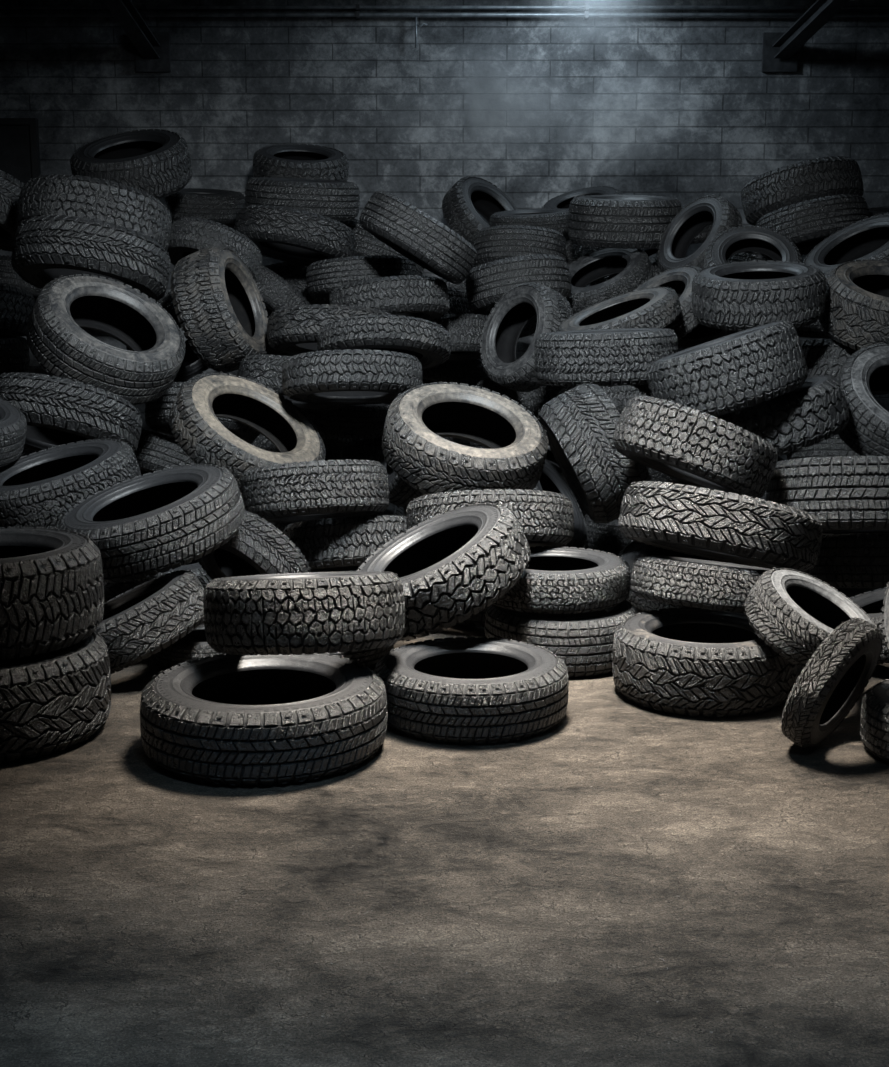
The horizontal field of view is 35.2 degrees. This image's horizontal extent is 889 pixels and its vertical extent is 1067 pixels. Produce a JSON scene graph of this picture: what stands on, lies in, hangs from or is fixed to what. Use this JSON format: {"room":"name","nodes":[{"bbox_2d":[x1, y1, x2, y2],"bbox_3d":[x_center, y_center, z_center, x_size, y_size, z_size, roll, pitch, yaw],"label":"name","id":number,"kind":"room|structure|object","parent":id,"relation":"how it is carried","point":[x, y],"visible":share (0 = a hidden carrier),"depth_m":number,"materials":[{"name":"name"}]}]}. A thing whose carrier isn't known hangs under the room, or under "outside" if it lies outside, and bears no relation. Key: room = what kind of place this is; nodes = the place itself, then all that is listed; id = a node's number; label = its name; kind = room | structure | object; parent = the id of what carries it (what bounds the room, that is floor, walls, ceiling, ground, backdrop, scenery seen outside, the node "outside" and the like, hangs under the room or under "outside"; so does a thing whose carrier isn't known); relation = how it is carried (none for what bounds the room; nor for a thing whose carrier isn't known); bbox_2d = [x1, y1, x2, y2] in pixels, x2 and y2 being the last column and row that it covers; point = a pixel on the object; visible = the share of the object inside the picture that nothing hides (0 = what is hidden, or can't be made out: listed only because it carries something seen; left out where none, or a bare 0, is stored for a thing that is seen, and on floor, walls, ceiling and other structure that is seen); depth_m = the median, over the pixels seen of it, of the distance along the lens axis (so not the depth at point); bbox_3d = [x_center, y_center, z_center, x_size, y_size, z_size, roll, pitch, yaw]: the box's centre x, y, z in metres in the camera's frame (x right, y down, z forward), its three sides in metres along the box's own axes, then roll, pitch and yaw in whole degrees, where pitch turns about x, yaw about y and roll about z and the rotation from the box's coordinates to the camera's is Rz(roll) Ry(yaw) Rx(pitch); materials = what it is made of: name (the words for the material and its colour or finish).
{"room":"tire storage warehouse","nodes":[
{"label":"tire storage warehouse","id":0,"kind":"room"},
{"bbox_2d":[0,473,888,1066],"bbox_3d":[0.000,0.813,3.521,9.200,0.200,12.620,0,11,0],"label":"floor","id":1,"kind":"structure","parent":0,"point":[623,882],"depth_m":3.07,"materials":[{"name":"concrete"}]},
{"bbox_2d":[0,630,110,762],"bbox_3d":[-1.337,0.453,4.138,0.684,0.272,0.684,5,12,24],"label":"tyre","id":2,"kind":"object","parent":1,"relation":"on","point":[56,700],"visible":0.84,"depth_m":3.92,"materials":[{"name":"rubber"}]},
{"bbox_2d":[0,527,103,659],"bbox_3d":[-1.337,0.166,4.119,0.652,0.276,0.651,-7,12,-31],"label":"tyre","id":3,"kind":"object","parent":2,"relation":"on","point":[52,581],"visible":1,"depth_m":3.94,"materials":[{"name":"rubber"}]},
{"bbox_2d":[93,569,203,674],"bbox_3d":[-1.045,0.305,4.735,0.506,0.347,0.513,0,11,0],"label":"tyre","id":4,"kind":"object","parent":1,"relation":"on","point":[144,620],"visible":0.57,"depth_m":4.53,"materials":[{"name":"rubber"}]},
{"bbox_2d":[135,429,195,475],"bbox_3d":[-1.397,-0.338,7.020,0.558,0.409,0.545,9,14,38],"label":"tyre","id":5,"kind":"object","parent":1,"relation":"on","point":[155,451],"visible":0.17,"depth_m":6.76,"materials":[{"name":"rubber"}]},
{"bbox_2d":[145,382,259,439],"bbox_3d":[-1.180,-0.596,6.880,0.570,0.332,0.577,4,11,20],"label":"tyre","id":6,"kind":"object","parent":5,"relation":"on","point":[157,413],"visible":0.31,"depth_m":6.68,"materials":[{"name":"rubber"}]},
{"bbox_2d":[171,245,269,372],"bbox_3d":[-1.103,-1.110,6.938,0.424,0.626,0.608,2,11,11],"label":"tyre","id":7,"kind":"object","parent":6,"relation":"on","point":[221,312],"visible":0.92,"depth_m":6.73,"materials":[{"name":"rubber"}]},
{"bbox_2d":[237,354,343,411],"bbox_3d":[-0.714,-0.704,6.581,0.518,0.294,0.522,6,12,27],"label":"tyre","id":8,"kind":"object","parent":6,"relation":"on","point":[265,369],"visible":0.34,"depth_m":6.37,"materials":[{"name":"rubber"}]},
{"bbox_2d":[317,314,450,370],"bbox_3d":[-0.278,-0.869,6.454,0.617,0.296,0.607,1,11,5],"label":"tyre","id":9,"kind":"object","parent":8,"relation":"on","point":[430,342],"visible":0.77,"depth_m":6.21,"materials":[{"name":"rubber"}]},
{"bbox_2d":[267,304,390,355],"bbox_3d":[-0.551,-0.998,6.972,0.661,0.297,0.661,1,11,5],"label":"tyre","id":10,"kind":"object","parent":9,"relation":"on","point":[293,330],"visible":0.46,"depth_m":6.70,"materials":[{"name":"rubber"}]},
{"bbox_2d":[329,275,448,320],"bbox_3d":[-0.287,-1.202,7.304,0.624,0.288,0.627,-9,14,-39],"label":"tyre","id":11,"kind":"object","parent":10,"relation":"on","point":[417,296],"visible":0.74,"depth_m":7.04,"materials":[{"name":"rubber"}]},
{"bbox_2d":[306,255,416,298],"bbox_3d":[-0.452,-1.395,7.640,0.602,0.240,0.605,-6,12,-29],"label":"tyre","id":12,"kind":"object","parent":11,"relation":"on","point":[323,276],"visible":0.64,"depth_m":7.38,"materials":[{"name":"rubber"}]},
{"bbox_2d":[359,190,477,283],"bbox_3d":[-0.133,-1.513,7.160,0.606,0.466,0.628,-1,11,-6],"label":"tyre","id":13,"kind":"object","parent":11,"relation":"on","point":[405,228],"visible":1,"depth_m":6.91,"materials":[{"name":"rubber"}]},
{"bbox_2d":[197,510,310,579],"bbox_3d":[-0.728,0.111,5.309,0.478,0.441,0.394,9,14,41],"label":"tyre","id":14,"kind":"object","parent":1,"relation":"on","point":[258,548],"visible":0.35,"depth_m":5.13,"materials":[{"name":"rubber"}]},
{"bbox_2d":[56,464,245,583],"bbox_3d":[-1.034,-0.043,4.949,0.655,0.363,0.653,-6,12,-30],"label":"tyre","id":15,"kind":"object","parent":14,"relation":"on","point":[150,524],"visible":0.85,"depth_m":4.74,"materials":[{"name":"rubber"}]},
{"bbox_2d":[0,438,140,529],"bbox_3d":[-1.496,-0.169,5.406,0.652,0.357,0.647,-9,14,-38],"label":"tyre","id":16,"kind":"object","parent":15,"relation":"on","point":[36,489],"visible":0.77,"depth_m":5.19,"materials":[{"name":"rubber"}]},
{"bbox_2d":[0,398,26,466],"bbox_3d":[-1.900,-0.415,5.469,0.514,0.299,0.510,9,14,38],"label":"tyre","id":17,"kind":"object","parent":16,"relation":"on","point":[13,424],"visible":1,"depth_m":5.43,"materials":[{"name":"rubber"}]},
{"bbox_2d":[0,372,141,453],"bbox_3d":[-1.642,-0.488,6.003,0.672,0.436,0.662,4,11,21],"label":"tyre","id":18,"kind":"object","parent":17,"relation":"on","point":[57,411],"visible":0.7,"depth_m":5.73,"materials":[{"name":"rubber"}]},
{"bbox_2d":[26,273,185,404],"bbox_3d":[-1.493,-0.862,6.199,0.642,0.570,0.678,10,14,42],"label":"tyre","id":19,"kind":"object","parent":18,"relation":"on","point":[55,335],"visible":0.97,"depth_m":6.07,"materials":[{"name":"rubber"}]},
{"bbox_2d":[11,215,170,300],"bbox_3d":[-1.666,-1.280,6.618,0.725,0.424,0.726,5,12,24],"label":"tyre","id":20,"kind":"object","parent":19,"relation":"on","point":[46,248],"visible":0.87,"depth_m":6.33,"materials":[{"name":"rubber"}]},
{"bbox_2d":[16,174,171,251],"bbox_3d":[-1.734,-1.545,6.944,0.742,0.425,0.748,4,12,22],"label":"tyre","id":21,"kind":"object","parent":20,"relation":"on","point":[104,200],"visible":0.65,"depth_m":6.63,"materials":[{"name":"rubber"}]},
{"bbox_2d":[283,515,405,571],"bbox_3d":[-0.371,0.044,5.505,0.526,0.298,0.532,-2,11,-10],"label":"tyre","id":22,"kind":"object","parent":14,"relation":"on","point":[336,544],"visible":0.62,"depth_m":5.27,"materials":[{"name":"rubber"}]},
{"bbox_2d":[169,372,325,490],"bbox_3d":[-0.830,-0.420,5.932,0.614,0.511,0.676,7,13,34],"label":"tyre","id":23,"kind":"object","parent":22,"relation":"on","point":[195,425],"visible":0.75,"depth_m":5.87,"materials":[{"name":"rubber"}]},
{"bbox_2d":[282,349,422,404],"bbox_3d":[-0.401,-0.677,6.103,0.611,0.278,0.613,-8,13,-35],"label":"tyre","id":24,"kind":"object","parent":23,"relation":"on","point":[345,376],"visible":0.9,"depth_m":5.86,"materials":[{"name":"rubber"}]},
{"bbox_2d":[241,459,388,522],"bbox_3d":[-0.497,-0.159,5.394,0.566,0.308,0.572,-4,11,-18],"label":"tyre","id":25,"kind":"object","parent":22,"relation":"on","point":[320,489],"visible":0.95,"depth_m":5.16,"materials":[{"name":"rubber"}]},
{"bbox_2d":[140,653,386,785],"bbox_3d":[-0.513,0.513,4.000,0.699,0.205,0.698,7,13,34],"label":"tyre","id":26,"kind":"object","parent":1,"relation":"on","point":[235,720],"visible":0.94,"depth_m":3.77,"materials":[{"name":"rubber"}]},
{"bbox_2d":[204,571,404,654],"bbox_3d":[-0.418,0.233,4.200,0.599,0.305,0.605,-2,11,-8],"label":"tyre","id":27,"kind":"object","parent":26,"relation":"on","point":[308,613],"visible":1,"depth_m":3.95,"materials":[{"name":"rubber"}]},
{"bbox_2d":[251,434,351,460],"bbox_3d":[-0.805,-0.390,7.736,0.642,0.592,0.524,-7,13,-34],"label":"tyre","id":28,"kind":"object","parent":1,"relation":"on","point":[333,445],"visible":0.09,"depth_m":7.57,"materials":[{"name":"rubber"}]},
{"bbox_2d":[154,381,186,437],"bbox_3d":[-1.352,-0.674,7.653,0.548,0.334,0.543,-4,11,-21],"label":"tyre","id":29,"kind":"object","parent":28,"relation":"on","point":[170,436],"visible":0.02,"depth_m":7.47,"materials":[{"name":"rubber"}]},
{"bbox_2d":[126,290,208,382],"bbox_3d":[-1.411,-1.061,7.515,0.490,0.550,0.605,7,13,33],"label":"tyre","id":30,"kind":"object","parent":29,"relation":"on","point":[191,366],"visible":0.13,"depth_m":7.65,"materials":[{"name":"rubber"}]},
{"bbox_2d":[167,217,261,279],"bbox_3d":[-1.207,-1.457,7.301,0.510,0.369,0.497,4,12,23],"label":"tyre","id":31,"kind":"object","parent":30,"relation":"on","point":[188,236],"visible":0.59,"depth_m":7.10,"materials":[{"name":"rubber"}]},
{"bbox_2d":[374,637,568,743],"bbox_3d":[0.081,0.471,4.286,0.596,0.182,0.596,-2,11,-13],"label":"tyre","id":32,"kind":"object","parent":1,"relation":"on","point":[467,690],"visible":0.94,"depth_m":4.08,"materials":[{"name":"rubber"}]},
{"bbox_2d":[357,503,529,640],"bbox_3d":[-0.017,0.124,4.665,0.600,0.425,0.615,-2,11,-13],"label":"tyre","id":33,"kind":"object","parent":32,"relation":"on","point":[450,566],"visible":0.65,"depth_m":4.45,"materials":[{"name":"rubber"}]},
{"bbox_2d":[532,459,586,548],"bbox_3d":[0.462,-0.125,6.560,0.408,0.507,0.522,3,11,17],"label":"tyre","id":34,"kind":"object","parent":1,"relation":"on","point":[550,480],"visible":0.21,"depth_m":6.66,"materials":[{"name":"rubber"}]},
{"bbox_2d":[557,384,651,414],"bbox_3d":[0.838,-0.618,6.764,0.588,0.299,0.595,-5,12,-25],"label":"tyre","id":35,"kind":"object","parent":34,"relation":"on","point":[619,395],"visible":0.13,"depth_m":6.48,"materials":[{"name":"rubber"}]},
{"bbox_2d":[534,328,677,386],"bbox_3d":[0.719,-0.788,6.239,0.639,0.248,0.638,4,11,20],"label":"tyre","id":36,"kind":"object","parent":35,"relation":"on","point":[601,357],"visible":0.82,"depth_m":5.97,"materials":[{"name":"rubber"}]},
{"bbox_2d":[555,286,680,331],"bbox_3d":[0.844,-1.034,6.823,0.602,0.334,0.622,-4,11,-19],"label":"tyre","id":37,"kind":"object","parent":35,"relation":"on","point":[652,307],"visible":0.55,"depth_m":6.72,"materials":[{"name":"rubber"}]},
{"bbox_2d":[479,282,572,391],"bbox_3d":[0.424,-1.019,7.271,0.359,0.565,0.560,-7,13,-34],"label":"tyre","id":38,"kind":"object","parent":37,"relation":"on","point":[504,326],"visible":0.86,"depth_m":7.24,"materials":[{"name":"rubber"}]},
{"bbox_2d":[485,600,638,676],"bbox_3d":[0.413,0.344,4.922,0.543,0.197,0.543,3,11,16],"label":"tyre","id":39,"kind":"object","parent":1,"relation":"on","point":[583,641],"visible":0.49,"depth_m":4.69,"materials":[{"name":"rubber"}]},
{"bbox_2d":[493,546,630,613],"bbox_3d":[0.382,0.158,4.910,0.537,0.139,0.537,9,14,41],"label":"tyre","id":40,"kind":"object","parent":39,"relation":"on","point":[556,580],"visible":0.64,"depth_m":4.70,"materials":[{"name":"rubber"}]},
{"bbox_2d":[406,489,573,546],"bbox_3d":[0.172,-0.040,5.277,0.632,0.332,0.632,0,11,0],"label":"tyre","id":41,"kind":"object","parent":40,"relation":"on","point":[545,518],"visible":0.56,"depth_m":5.03,"materials":[{"name":"rubber"}]},
{"bbox_2d":[382,382,548,493],"bbox_3d":[0.081,-0.360,5.547,0.653,0.450,0.646,-5,12,-26],"label":"tyre","id":42,"kind":"object","parent":41,"relation":"on","point":[417,420],"visible":0.92,"depth_m":5.41,"materials":[{"name":"rubber"}]},
{"bbox_2d":[538,382,650,524],"bbox_3d":[0.618,-0.327,5.748,0.465,0.582,0.561,-1,11,-5],"label":"tyre","id":43,"kind":"object","parent":41,"relation":"on","point":[580,423],"visible":0.83,"depth_m":5.52,"materials":[{"name":"rubber"}]},
{"bbox_2d":[546,445,583,511],"bbox_3d":[0.501,-0.280,7.415,0.564,0.498,0.459,1,11,3],"label":"tyre","id":44,"kind":"object","parent":1,"relation":"on","point":[550,457],"visible":0.03,"depth_m":7.54,"materials":[{"name":"rubber"}]},
{"bbox_2d":[470,420,538,448],"bbox_3d":[0.470,-0.512,7.944,0.652,0.302,0.647,6,12,27],"label":"tyre","id":45,"kind":"object","parent":44,"relation":"on","point":[473,444],"visible":0.02,"depth_m":7.81,"materials":[{"name":"rubber"}]},
{"bbox_2d":[476,378,566,417],"bbox_3d":[0.443,-0.785,7.993,0.524,0.349,0.540,-10,14,-42],"label":"tyre","id":46,"kind":"object","parent":45,"relation":"on","point":[533,401],"visible":0.27,"depth_m":7.75,"materials":[{"name":"rubber"}]},
{"bbox_3d":[0.032,-0.947,8.328,0.536,0.394,0.529,-10,14,-42],"label":"tyre","id":47,"kind":"object","parent":46,"relation":"on","visible":0},
{"bbox_2d":[430,313,487,360],"bbox_3d":[0.042,-1.090,7.808,0.518,0.285,0.526,-1,11,-7],"label":"tyre","id":48,"kind":"object","parent":47,"relation":"on","point":[465,330],"visible":0.32,"depth_m":7.58,"materials":[{"name":"rubber"}]},
{"bbox_2d":[465,254,570,314],"bbox_3d":[0.406,-1.365,7.701,0.577,0.332,0.587,-7,13,-33],"label":"tyre","id":49,"kind":"object","parent":48,"relation":"on","point":[485,284],"visible":0.65,"depth_m":7.47,"materials":[{"name":"rubber"}]},
{"bbox_2d":[472,311,536,337],"bbox_3d":[0.292,-1.283,8.494,0.536,0.320,0.546,-10,15,-43],"label":"tyre","id":50,"kind":"object","parent":47,"relation":"on","point":[530,327],"visible":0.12,"depth_m":8.38,"materials":[{"name":"rubber"}]},
{"bbox_2d":[441,278,465,289],"bbox_3d":[0.093,-1.510,8.903,0.612,0.388,0.604,3,11,16],"label":"tyre","id":51,"kind":"object","parent":50,"relation":"on","point":[461,285],"visible":0.02,"depth_m":8.61,"materials":[{"name":"rubber"}]},
{"bbox_2d":[441,176,517,245],"bbox_3d":[0.250,-1.990,8.859,0.472,0.539,0.568,9,14,39],"label":"tyre","id":52,"kind":"object","parent":51,"relation":"on","point":[470,195],"visible":0.5,"depth_m":8.72,"materials":[{"name":"rubber"}]},
{"bbox_2d":[612,607,797,716],"bbox_3d":[0.839,0.406,4.520,0.588,0.222,0.588,-4,11,-18],"label":"tyre","id":53,"kind":"object","parent":1,"relation":"on","point":[696,662],"visible":0.86,"depth_m":4.30,"materials":[{"name":"rubber"}]},
{"bbox_2d":[631,555,770,612],"bbox_3d":[0.904,0.171,4.753,0.536,0.230,0.536,10,14,41],"label":"tyre","id":54,"kind":"object","parent":53,"relation":"on","point":[705,584],"visible":0.69,"depth_m":4.52,"materials":[{"name":"rubber"}]},
{"bbox_2d":[619,481,822,572],"bbox_3d":[0.946,-0.021,4.822,0.689,0.364,0.686,4,11,21],"label":"tyre","id":55,"kind":"object","parent":54,"relation":"on","point":[714,524],"visible":0.99,"depth_m":4.54,"materials":[{"name":"rubber"}]},
{"bbox_2d":[612,396,777,498],"bbox_3d":[0.931,-0.314,5.221,0.604,0.411,0.603,-4,12,-22],"label":"tyre","id":56,"kind":"object","parent":55,"relation":"on","point":[686,444],"visible":0.95,"depth_m":4.97,"materials":[{"name":"rubber"}]},
{"bbox_2d":[744,567,878,668],"bbox_3d":[1.142,0.280,4.340,0.416,0.316,0.428,8,13,36],"label":"tyre","id":57,"kind":"object","parent":53,"relation":"on","point":[793,611],"visible":0.67,"depth_m":4.26,"materials":[{"name":"rubber"}]},
{"bbox_2d":[764,454,786,493],"bbox_3d":[1.793,-0.342,7.921,0.606,0.393,0.602,7,13,31],"label":"tyre","id":58,"kind":"object","parent":1,"relation":"on","point":[782,457],"visible":0.02,"depth_m":8.03,"materials":[{"name":"rubber"}]},
{"bbox_2d":[761,493,846,591],"bbox_3d":[1.602,0.020,6.147,0.656,0.391,0.651,3,11,16],"label":"tyre","id":59,"kind":"object","parent":1,"relation":"on","point":[764,495],"visible":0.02,"depth_m":6.29,"materials":[{"name":"rubber"}]},
{"bbox_3d":[2.097,-0.171,6.447,0.529,0.234,0.528,-8,12,-13],"label":"tyre","id":60,"kind":"object","parent":59,"relation":"on","visible":0},
{"bbox_2d":[835,344,888,455],"bbox_3d":[2.004,-0.549,6.128,0.630,0.542,0.582,-3,11,-13],"label":"tyre","id":61,"kind":"object","parent":60,"relation":"on","point":[865,372],"visible":0.77,"depth_m":6.00,"materials":[{"name":"rubber"}]},
{"bbox_2d":[717,375,849,455],"bbox_3d":[1.382,-0.479,5.946,0.649,0.387,0.643,1,11,5],"label":"tyre","id":62,"kind":"object","parent":61,"relation":"on","point":[816,411],"visible":0.56,"depth_m":5.66,"materials":[{"name":"rubber"}]},
{"bbox_2d":[646,320,807,416],"bbox_3d":[1.161,-0.660,5.771,0.653,0.437,0.635,2,11,13],"label":"tyre","id":63,"kind":"object","parent":62,"relation":"on","point":[743,369],"visible":0.89,"depth_m":5.50,"materials":[{"name":"rubber"}]},
{"bbox_2d":[780,617,883,748],"bbox_3d":[1.103,0.426,3.978,0.226,0.391,0.404,9,14,38],"label":"tyre","id":64,"kind":"object","parent":1,"relation":"on","point":[830,684],"visible":1,"depth_m":3.86,"materials":[{"name":"rubber"}]},
{"bbox_3d":[1.742,0.114,5.523,0.590,0.320,0.595,-2,11,-9],"label":"tyre","id":65,"kind":"object","parent":1,"relation":"on","visible":0},
{"bbox_2d":[766,456,888,533],"bbox_3d":[1.560,-0.141,5.361,0.639,0.381,0.654,1,11,4],"label":"tyre","id":66,"kind":"object","parent":65,"relation":"on","point":[847,494],"visible":0.74,"depth_m":5.08,"materials":[{"name":"rubber"}]},
{"bbox_2d":[787,434,859,459],"bbox_3d":[2.097,-0.402,7.460,0.530,0.300,0.539,3,11,14],"label":"tyre","id":67,"kind":"object","parent":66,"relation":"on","point":[834,446],"visible":0.2,"depth_m":7.23,"materials":[{"name":"rubber"}]},
{"bbox_3d":[1.871,-0.585,7.465,0.519,0.164,0.520,-13,-2,-18],"label":"tyre","id":68,"kind":"object","parent":67,"relation":"on","visible":0},
{"bbox_2d":[800,339,887,394],"bbox_3d":[1.979,-0.832,7.040,0.565,0.311,0.575,5,12,25],"label":"tyre","id":69,"kind":"object","parent":68,"relation":"on","point":[822,357],"visible":0.24,"depth_m":6.80,"materials":[{"name":"rubber"}]},
{"bbox_2d":[819,259,888,349],"bbox_3d":[2.137,-1.093,6.774,0.618,0.461,0.635,-2,11,-12],"label":"tyre","id":70,"kind":"object","parent":69,"relation":"on","point":[855,315],"visible":0.91,"depth_m":6.63,"materials":[{"name":"rubber"}]},
{"bbox_3d":[1.762,-0.959,7.937,0.504,0.180,0.504,-3,-7,18],"label":"tyre","id":71,"kind":"object","parent":68,"relation":"on","visible":0},
{"bbox_2d":[678,323,739,348],"bbox_3d":[1.353,-1.194,7.716,0.615,0.372,0.611,2,11,10],"label":"tyre","id":72,"kind":"object","parent":71,"relation":"on","point":[701,334],"visible":0.11,"depth_m":7.92,"materials":[{"name":"rubber"}]},
{"bbox_2d":[567,248,652,314],"bbox_3d":[0.898,-1.444,7.983,0.540,0.404,0.578,-10,15,-43],"label":"tyre","id":73,"kind":"object","parent":72,"relation":"on","point":[633,267],"visible":0.63,"depth_m":7.86,"materials":[{"name":"rubber"}]},
{"bbox_2d":[474,225,566,266],"bbox_3d":[0.445,-1.663,8.276,0.551,0.300,0.558,2,11,10],"label":"tyre","id":74,"kind":"object","parent":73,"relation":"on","point":[493,243],"visible":0.57,"depth_m":8.04,"materials":[{"name":"rubber"}]},
{"bbox_2d":[568,195,681,248],"bbox_3d":[1.044,-1.809,8.103,0.656,0.325,0.661,1,11,4],"label":"tyre","id":75,"kind":"object","parent":73,"relation":"on","point":[604,221],"visible":0.9,"depth_m":7.84,"materials":[{"name":"rubber"}]},
{"bbox_2d":[632,266,700,339],"bbox_3d":[1.117,-1.149,7.186,0.496,0.453,0.563,-6,12,-29],"label":"tyre","id":76,"kind":"object","parent":72,"relation":"on","point":[680,279],"visible":0.24,"depth_m":7.10,"materials":[{"name":"rubber"}]},
{"bbox_2d":[704,225,801,267],"bbox_3d":[1.595,-1.398,7.251,0.494,0.396,0.422,1,11,3],"label":"tyre","id":77,"kind":"object","parent":76,"relation":"on","point":[775,245],"visible":0.47,"depth_m":7.30,"materials":[{"name":"rubber"}]},
{"bbox_2d":[691,260,825,330],"bbox_3d":[1.503,-1.143,6.710,0.628,0.328,0.636,5,12,23],"label":"tyre","id":78,"kind":"object","parent":76,"relation":"on","point":[744,295],"visible":0.98,"depth_m":6.49,"materials":[{"name":"rubber"}]},
{"bbox_2d":[657,194,741,271],"bbox_3d":[1.394,-1.605,7.662,0.370,0.492,0.513,-6,12,-29],"label":"tyre","id":79,"kind":"object","parent":72,"relation":"on","point":[704,211],"visible":0.65,"depth_m":7.69,"materials":[{"name":"rubber"}]},
{"bbox_2d":[795,319,831,338],"bbox_3d":[2.059,-1.205,7.795,0.601,0.259,0.598,-6,12,-27],"label":"tyre","id":80,"kind":"object","parent":71,"relation":"on","point":[814,330],"visible":0.05,"depth_m":7.53,"materials":[{"name":"rubber"}]},
{"bbox_2d":[802,213,888,278],"bbox_3d":[2.191,-1.440,7.312,0.613,0.472,0.650,-5,12,-26],"label":"tyre","id":81,"kind":"object","parent":80,"relation":"on","point":[867,238],"visible":0.5,"depth_m":7.49,"materials":[{"name":"rubber"}]},
{"bbox_3d":[1.515,-1.346,8.333,0.534,0.192,0.534,4,1,-30],"label":"tyre","id":82,"kind":"object","parent":71,"relation":"on","visible":0},
{"bbox_2d":[727,252,774,262],"bbox_3d":[1.884,-1.615,8.446,0.539,0.298,0.536,-6,12,-29],"label":"tyre","id":83,"kind":"object","parent":82,"relation":"on","point":[743,256],"visible":0.07,"depth_m":8.21,"materials":[{"name":"rubber"}]},
{"bbox_2d":[755,194,869,258],"bbox_3d":[2.069,-1.723,7.878,0.624,0.347,0.631,-10,15,-43],"label":"tyre","id":84,"kind":"object","parent":83,"relation":"on","point":[807,223],"visible":0.61,"depth_m":7.61,"materials":[{"name":"rubber"}]},
{"bbox_2d":[741,156,863,225],"bbox_3d":[2.046,-1.950,8.023,0.681,0.380,0.675,10,14,42],"label":"tyre","id":85,"kind":"object","parent":84,"relation":"on","point":[770,191],"visible":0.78,"depth_m":7.74,"materials":[{"name":"rubber"}]},
{"bbox_2d":[0,0,888,472],"bbox_3d":[0.000,-2.103,9.281,9.200,3.400,0.220,0,11,0],"label":"wall","id":86,"kind":"structure","parent":0,"point":[538,109],"depth_m":9.04,"materials":[{"name":"brick"}]},
{"bbox_2d":[0,11,888,19],"bbox_3d":[0.000,-3.293,8.899,9.000,0.038,0.087,0,11,0],"label":"conduit","id":87,"kind":"object","parent":86,"relation":"attached to","point":[144,14],"visible":0.8,"depth_m":8.86,"materials":[{"name":"metal"}]},
{"bbox_2d":[0,4,888,11],"bbox_3d":[0.000,-3.337,8.892,9.000,0.032,0.084,0,11,0],"label":"conduit","id":88,"kind":"object","parent":86,"relation":"attached to","point":[144,7],"visible":0.97,"depth_m":8.86,"materials":[{"name":"metal"}]},
{"bbox_3d":[-0.565,-0.509,8.359,0.206,0.576,0.575,2,38,-29],"label":"tyre","id":89,"kind":"object","parent":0,"visible":0},
{"bbox_3d":[-0.896,-0.858,8.723,0.602,0.222,0.602,4,7,-25],"label":"tyre","id":90,"kind":"object","parent":89,"relation":"on","visible":0},
{"bbox_2d":[266,271,328,356],"bbox_3d":[-0.794,-1.253,8.256,0.655,0.588,0.573,-1,11,-5],"label":"tyre","id":91,"kind":"object","parent":90,"relation":"on","point":[297,280],"visible":0.04,"depth_m":8.00,"materials":[{"name":"rubber"}]},
{"bbox_2d":[234,205,356,265],"bbox_3d":[-0.833,-1.655,7.826,0.681,0.339,0.680,9,14,39],"label":"tyre","id":92,"kind":"object","parent":91,"relation":"on","point":[290,235],"visible":0.88,"depth_m":7.56,"materials":[{"name":"rubber"}]},
{"bbox_2d":[245,177,359,220],"bbox_3d":[-0.826,-1.949,8.153,0.666,0.270,0.668,-2,11,-11],"label":"tyre","id":93,"kind":"object","parent":92,"relation":"on","point":[336,200],"visible":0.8,"depth_m":7.89,"materials":[{"name":"rubber"}]},
{"bbox_2d":[253,144,348,181],"bbox_3d":[-0.893,-2.273,8.703,0.593,0.330,0.595,-2,11,-10],"label":"tyre","id":94,"kind":"object","parent":93,"relation":"on","point":[304,161],"visible":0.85,"depth_m":8.54,"materials":[{"name":"rubber"}]},
{"bbox_3d":[-2.542,-0.709,8.107,0.576,0.239,0.577,-21,-12,28],"label":"tyre","id":95,"kind":"object","parent":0,"visible":0},
{"bbox_3d":[-2.729,-1.043,8.292,0.523,0.281,0.520,-1,11,-7],"label":"tyre","id":96,"kind":"object","parent":95,"relation":"on","visible":0},
{"bbox_2d":[0,284,34,335],"bbox_3d":[-2.735,-1.342,8.354,0.552,0.347,0.565,3,11,17],"label":"tyre","id":97,"kind":"object","parent":96,"relation":"on","point":[16,304],"visible":0.87,"depth_m":8.21,"materials":[{"name":"rubber"}]},
{"bbox_2d":[0,255,41,300],"bbox_3d":[-2.614,-1.578,8.787,0.524,0.328,0.536,10,15,43],"label":"tyre","id":98,"kind":"object","parent":97,"relation":"on","point":[8,276],"visible":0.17,"depth_m":8.54,"materials":[{"name":"rubber"}]},
{"bbox_3d":[-2.068,-1.600,8.660,0.557,0.195,0.557,11,6,-36],"label":"tyre","id":99,"kind":"object","parent":98,"relation":"on","visible":0},
{"bbox_2d":[159,197,171,218],"bbox_3d":[-1.953,-1.974,8.517,0.496,0.541,0.586,9,14,40],"label":"tyre","id":100,"kind":"object","parent":99,"relation":"on","point":[164,201],"visible":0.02,"depth_m":8.62,"materials":[{"name":"rubber"}]},
{"bbox_2d":[70,129,192,198],"bbox_3d":[-1.810,-2.123,8.109,0.682,0.467,0.688,3,11,14],"label":"tyre","id":101,"kind":"object","parent":100,"relation":"on","point":[157,163],"visible":0.79,"depth_m":7.94,"materials":[{"name":"rubber"}]},
{"bbox_3d":[0.000,-2.701,2.860,9.640,0.150,12.620,0,11,0],"label":"ceiling","id":102,"kind":"structure","parent":0,"visible":0},
{"bbox_2d":[103,0,170,71],"bbox_3d":[-1.966,-3.189,8.017,0.222,0.802,1.893,1,11,6],"label":"brace","id":103,"kind":"object","parent":102,"relation":"attached to","point":[152,49],"visible":1,"depth_m":8.80,"materials":[{"name":"paint"}]},
{"bbox_2d":[762,0,849,71],"bbox_3d":[2.427,-3.193,8.038,0.219,0.803,1.966,-3,11,-17],"label":"brace","id":104,"kind":"object","parent":102,"relation":"attached to","point":[780,49],"visible":1,"depth_m":8.79,"materials":[{"name":"paint"}]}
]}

